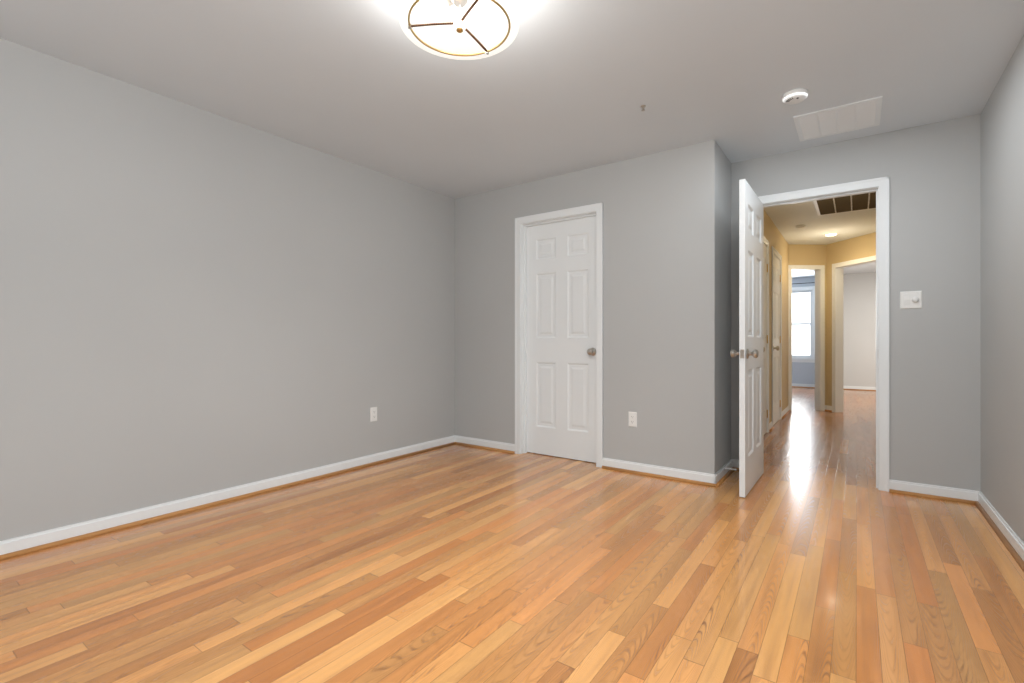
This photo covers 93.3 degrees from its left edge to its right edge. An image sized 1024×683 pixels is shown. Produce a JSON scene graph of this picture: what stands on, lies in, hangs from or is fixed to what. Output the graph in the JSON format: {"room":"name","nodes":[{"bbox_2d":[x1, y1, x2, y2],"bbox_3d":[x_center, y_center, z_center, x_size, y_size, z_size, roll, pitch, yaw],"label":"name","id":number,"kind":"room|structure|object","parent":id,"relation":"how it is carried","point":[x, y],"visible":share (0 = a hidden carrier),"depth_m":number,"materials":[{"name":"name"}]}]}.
{"room":"empty bedroom","nodes":[
{"label":"empty bedroom","id":0,"kind":"room"},
{"bbox_2d":[0,38,454,540],"bbox_3d":[-1.864,-0.200,3.026,0.115,2.400,4.558,0,0,36],"label":"wall","id":1,"kind":"structure","parent":0,"point":[194,301],"depth_m":2.85,"materials":[{"name":"grey paint"}]},
{"bbox_2d":[0,435,455,559],"bbox_3d":[-1.805,0.961,2.984,0.030,0.079,4.327,0,0,36],"label":"baseboard","id":2,"kind":"structure","parent":1,"relation":"attached to","point":[25,544],"depth_m":2.84,"materials":[{"name":"white wood"}]},
{"bbox_2d":[370,407,376,421],"bbox_3d":[-1.127,0.595,3.953,0.008,0.114,0.067,0,0,36],"label":"outlet","id":3,"kind":"object","parent":1,"relation":"attached to","point":[373,413],"visible":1,"depth_m":3.95,"materials":[{"name":"white plastic"}]},
{"bbox_2d":[0,387,1023,682],"bbox_3d":[3.141,1.060,5.125,7.115,0.120,14.231,0,0,35],"label":"floor","id":4,"kind":"structure","parent":0,"point":[814,555],"depth_m":2.01,"materials":[{"name":"brown wood"}]},
{"bbox_2d":[0,0,1023,277],"bbox_3d":[3.141,-1.460,5.125,7.115,0.120,14.231,0,0,35],"label":"ceiling","id":5,"kind":"structure","parent":0,"point":[548,88],"depth_m":2.50,"materials":[{"name":"paint"}]},
{"bbox_2d":[408,0,510,55],"bbox_3d":[-0.202,-1.296,1.863,0.458,0.208,0.458,0,0,35],"label":"flush-mount light","id":6,"kind":"object","parent":5,"relation":"attached to","point":[437,8],"visible":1,"depth_m":1.88,"materials":[{"name":"gold glass"}]},
{"bbox_2d":[782,88,808,104],"bbox_3d":[1.603,-1.380,2.738,0.131,0.040,0.131,0,0,35],"label":"smoke detector","id":7,"kind":"object","parent":5,"relation":"attached to","point":[794,96],"visible":1,"depth_m":2.71,"materials":[{"name":"white plastic"}]},
{"bbox_2d":[824,233,837,235],"bbox_3d":[4.179,-1.397,6.333,0.164,0.006,0.163,0,0,36],"label":"recessed light","id":8,"kind":"object","parent":5,"relation":"in","point":[832,234],"visible":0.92,"depth_m":6.32,"materials":[{"name":"white"}]},
{"bbox_2d":[793,96,882,141],"bbox_3d":[2.059,-1.396,3.062,0.442,0.008,0.442,0,0,35],"label":"ceiling vent","id":9,"kind":"object","parent":5,"relation":"in","point":[862,114],"visible":0.98,"depth_m":3.04,"materials":[{"name":"white metal"}]},
{"bbox_2d":[813,192,875,215],"bbox_3d":[3.426,-1.396,4.880,0.615,0.008,0.740,0,0,35],"label":"ceiling vent","id":10,"kind":"object","parent":5,"relation":"in","point":[859,202],"visible":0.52,"depth_m":4.92,"materials":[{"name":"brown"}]},
{"bbox_2d":[455,144,696,471],"bbox_3d":[0.408,-0.200,4.133,2.298,2.400,0.115,0,0,36],"label":"wall","id":11,"kind":"structure","parent":0,"point":[649,201],"depth_m":3.75,"materials":[{"name":"grey paint"}]},
{"bbox_2d":[456,435,514,453],"bbox_3d":[-0.261,0.961,4.521,0.700,0.079,0.030,0,0,36],"label":"baseboard","id":12,"kind":"structure","parent":11,"relation":"attached to","point":[460,440],"depth_m":4.51,"materials":[{"name":"white wood"}]},
{"bbox_2d":[515,202,602,467],"bbox_3d":[0.408,-0.051,4.125,0.848,2.101,0.130,0,0,35],"label":"door frame","id":13,"kind":"structure","parent":11,"relation":"attached to","point":[522,224],"depth_m":4.29,"materials":[{"name":"white wood"}]},
{"bbox_2d":[527,216,595,462],"bbox_3d":[0.438,-0.021,4.160,0.736,2.030,0.168,0,0,36],"label":"closet door","id":14,"kind":"structure","parent":11,"relation":"in","point":[561,339],"depth_m":4.14,"materials":[{"name":"white wood"}]},
{"bbox_2d":[628,411,636,426],"bbox_3d":[0.920,0.595,3.692,0.067,0.114,0.008,0,0,35],"label":"outlet","id":15,"kind":"object","parent":11,"relation":"attached to","point":[632,419],"visible":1,"depth_m":3.69,"materials":[{"name":"white plastic"}]},
{"bbox_2d":[602,458,723,486],"bbox_3d":[1.068,0.961,3.574,0.865,0.079,0.030,0,0,36],"label":"baseboard","id":16,"kind":"structure","parent":11,"relation":"attached to","point":[714,480],"depth_m":3.53,"materials":[{"name":"white wood"}]},
{"bbox_2d":[697,140,730,473],"bbox_3d":[2.730,-0.200,5.311,0.115,2.400,4.731,0,0,35],"label":"wall","id":17,"kind":"structure","parent":0,"point":[713,309],"depth_m":3.41,"materials":[{"name":"grey paint"}]},
{"bbox_2d":[719,459,738,480],"bbox_3d":[1.588,0.961,3.572,0.047,0.079,0.525,0,0,36],"label":"baseboard","id":18,"kind":"structure","parent":17,"relation":"attached to","point":[732,463],"depth_m":3.69,"materials":[{"name":"white wood"}]},
{"bbox_2d":[764,210,788,422],"bbox_3d":[2.971,-0.200,5.547,0.002,2.400,4.067,0,0,36],"label":"wall","id":19,"kind":"structure","parent":0,"point":[773,236],"depth_m":6.40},
{"bbox_2d":[764,245,767,433],"bbox_3d":[2.583,-0.021,5.038,0.168,2.030,0.705,0,0,36],"label":"hall door","id":20,"kind":"structure","parent":19,"relation":"in","point":[765,339],"depth_m":5.24,"materials":[{"name":"white wood"}]},
{"bbox_2d":[764,237,768,432],"bbox_3d":[2.558,-0.051,5.057,0.130,2.101,0.810,0,0,36],"label":"door frame","id":21,"kind":"structure","parent":19,"relation":"attached to","point":[766,242],"depth_m":5.31,"materials":[{"name":"white wood"}]},
{"bbox_2d":[773,254,780,424],"bbox_3d":[3.220,-0.021,5.930,0.168,2.030,0.705,0,0,36],"label":"hall door","id":22,"kind":"structure","parent":19,"relation":"in","point":[776,340],"depth_m":5.95,"materials":[{"name":"white wood"}]},
{"bbox_2d":[772,246,781,421],"bbox_3d":[3.194,-0.051,5.949,0.130,2.101,0.810,0,0,36],"label":"door frame","id":23,"kind":"structure","parent":19,"relation":"attached to","point":[776,253],"depth_m":6.20,"materials":[{"name":"white wood"}]},
{"bbox_2d":[769,383,875,431],"bbox_3d":[4.788,0.961,6.690,5.096,0.079,8.038,0,0,36],"label":"baseboard","id":24,"kind":"structure","parent":19,"relation":"attached to","point":[785,411],"depth_m":9.86,"materials":[{"name":"white wood"}]},
{"bbox_2d":[792,276,814,383],"bbox_3d":[5.944,-0.200,10.873,2.120,2.400,0.115,0,0,36],"label":"wall","id":25,"kind":"structure","parent":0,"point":[803,372],"depth_m":10.52,"materials":[{"name":"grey paint"}]},
{"bbox_2d":[792,286,814,362],"bbox_3d":[6.062,-0.367,10.760,1.250,1.645,0.163,0,0,35],"label":"window","id":26,"kind":"structure","parent":25,"relation":"in","point":[803,324],"depth_m":10.56,"materials":[{"name":"white"}]},
{"bbox_2d":[789,244,826,404],"bbox_3d":[4.264,-0.200,7.039,0.567,2.400,0.115,0,0,-3],"label":"wall","id":27,"kind":"structure","parent":0,"point":[800,254],"depth_m":6.99,"materials":[{"name":"beige paint"}]},
{"bbox_2d":[788,265,824,410],"bbox_3d":[4.241,-0.051,7.031,0.540,2.101,0.130,0,0,-2],"label":"trim","id":28,"kind":"structure","parent":27,"relation":"attached to","point":[819,270],"depth_m":6.98,"materials":[{"name":"white wood"}]},
{"bbox_2d":[827,232,875,405],"bbox_3d":[4.670,-0.200,6.522,0.115,2.400,0.966,0,0,-8],"label":"wall","id":29,"kind":"structure","parent":0,"point":[863,246],"depth_m":6.83,"materials":[{"name":"beige paint"}]},
{"bbox_2d":[832,255,875,411],"bbox_3d":[4.666,-0.051,6.504,0.130,2.101,0.771,0,0,-7],"label":"trim","id":30,"kind":"structure","parent":29,"relation":"attached to","point":[837,337],"depth_m":6.83,"materials":[{"name":"white wood"}]},
{"bbox_2d":[731,114,980,490],"bbox_3d":[2.382,-0.200,3.399,1.538,2.400,0.115,0,0,36],"label":"wall","id":31,"kind":"structure","parent":0,"point":[932,171],"depth_m":3.12,"materials":[{"name":"grey paint"}]},
{"bbox_2d":[730,179,763,497],"bbox_3d":[1.681,-0.021,3.381,0.168,2.030,0.739,0,0,36],"label":"entry door","id":32,"kind":"structure","parent":31,"relation":"in","point":[750,353],"depth_m":3.25,"materials":[{"name":"white paint"},{"name":"satin nickel"}]},
{"bbox_2d":[758,176,888,491],"bbox_3d":[2.209,-0.051,3.522,0.846,2.101,0.144,0,0,35],"label":"door frame","id":33,"kind":"structure","parent":31,"relation":"attached to","point":[879,186],"depth_m":3.25,"materials":[{"name":"white wood"}]},
{"bbox_2d":[900,291,921,308],"bbox_3d":[2.605,-0.272,3.155,0.112,0.114,0.022,0,0,35],"label":"switch plate","id":34,"kind":"object","parent":31,"relation":"attached to","point":[910,299],"visible":1,"depth_m":3.16,"materials":[{"name":"white plastic"}]},
{"bbox_2d":[889,479,973,503],"bbox_3d":[2.668,0.961,3.105,0.387,0.079,0.030,0,0,36],"label":"baseboard","id":35,"kind":"structure","parent":31,"relation":"attached to","point":[895,486],"depth_m":3.09,"materials":[{"name":"white wood"}]},
{"bbox_2d":[843,272,875,386],"bbox_3d":[8.066,-0.200,9.360,2.861,2.400,0.115,0,0,36],"label":"wall","id":36,"kind":"structure","parent":0,"point":[859,329],"depth_m":9.94,"materials":[{"name":"grey paint"}]},
{"bbox_2d":[981,35,1023,542],"bbox_3d":[1.512,-0.200,0.954,0.115,2.400,5.106,0,0,36],"label":"wall","id":37,"kind":"structure","parent":0,"point":[1002,301],"depth_m":2.49,"materials":[{"name":"grey paint"}]},
{"bbox_2d":[972,491,1023,571],"bbox_3d":[1.453,0.961,0.996,0.030,0.079,4.875,0,0,36],"label":"baseboard","id":38,"kind":"structure","parent":37,"relation":"attached to","point":[1012,542],"depth_m":2.49,"materials":[{"name":"white wood"}]}
]}

